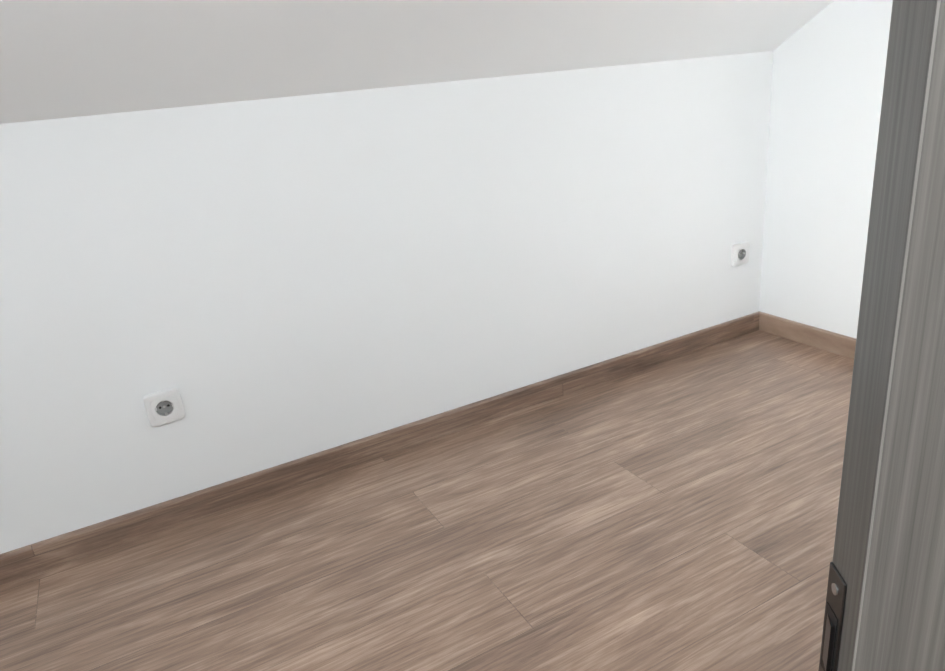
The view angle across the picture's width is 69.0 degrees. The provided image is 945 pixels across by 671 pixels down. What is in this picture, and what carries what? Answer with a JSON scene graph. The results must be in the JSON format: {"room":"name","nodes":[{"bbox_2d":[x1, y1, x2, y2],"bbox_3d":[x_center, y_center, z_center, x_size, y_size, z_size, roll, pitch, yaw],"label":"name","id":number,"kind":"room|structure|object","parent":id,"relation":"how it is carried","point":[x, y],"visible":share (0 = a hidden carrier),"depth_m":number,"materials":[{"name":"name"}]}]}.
{"room":"empty attic room","nodes":[
{"label":"empty attic room","id":0,"kind":"room"},
{"bbox_2d":[0,51,772,553],"bbox_3d":[-0.612,-0.115,1.760,4.035,1.100,0.150,-15,22,-25],"label":"wall","id":1,"kind":"structure","parent":0,"point":[264,283],"depth_m":1.80,"materials":[{"name":"white paint"}]},
{"bbox_2d":[143,388,184,425],"bbox_3d":[-0.750,0.175,1.675,0.081,0.081,0.014,-15,22,-25],"label":"electrical outlet","id":2,"kind":"object","parent":1,"relation":"attached to","point":[164,407],"visible":1,"depth_m":1.67,"materials":[{"name":"white plastic"}]},
{"bbox_2d":[0,311,759,584],"bbox_3d":[-0.526,0.388,1.867,3.735,0.070,0.014,-15,22,-25],"label":"baseboard","id":3,"kind":"structure","parent":1,"relation":"attached to","point":[31,559],"depth_m":1.93,"materials":[{"name":"brown wood"}]},
{"bbox_2d":[731,242,749,266],"bbox_3d":[0.976,-0.296,2.501,0.081,0.081,0.014,-15,22,-25],"label":"electrical outlet","id":4,"kind":"object","parent":1,"relation":"attached to","point":[740,252],"visible":1,"depth_m":2.50,"materials":[{"name":"white plastic"}]},
{"bbox_2d":[0,0,833,123],"bbox_3d":[-0.206,-0.899,0.465,4.035,1.559,2.300,-15,22,-25],"label":"ceiling","id":5,"kind":"structure","parent":0,"point":[66,58],"depth_m":1.50,"materials":[{"name":"paint"}]},
{"bbox_2d":[0,330,853,670],"bbox_3d":[-0.046,0.737,1.065,4.035,0.120,2.300,-15,22,-25],"label":"floor","id":6,"kind":"structure","parent":0,"point":[678,514],"depth_m":1.55,"materials":[{"name":"laminate"}]},
{"bbox_2d":[759,0,892,337],"bbox_3d":[1.549,-0.812,1.483,0.150,2.199,2.000,-15,22,-25],"label":"wall","id":7,"kind":"structure","parent":0,"point":[829,67],"depth_m":2.27,"materials":[{"name":"white paint"}]},
{"bbox_2d":[758,311,855,358],"bbox_3d":[1.574,0.203,1.813,0.014,0.070,2.000,-15,22,-25],"label":"baseboard","id":8,"kind":"structure","parent":7,"relation":"attached to","point":[829,341],"depth_m":2.46,"materials":[{"name":"brown wood"}]},
{"bbox_3d":[1.039,-0.095,0.140,0.022,1.873,0.150,-15,22,-25],"label":"door frame","id":9,"kind":"structure","parent":0,"visible":0},
{"bbox_2d":[819,0,944,670],"bbox_3d":[0.598,-0.104,0.277,0.820,1.860,0.169,-3,20,6],"label":"door leaf","id":10,"kind":"structure","parent":9,"relation":"attached to","point":[885,605],"depth_m":0.35,"materials":[{"name":"grey oak"},{"name":"black metal"}]}
]}

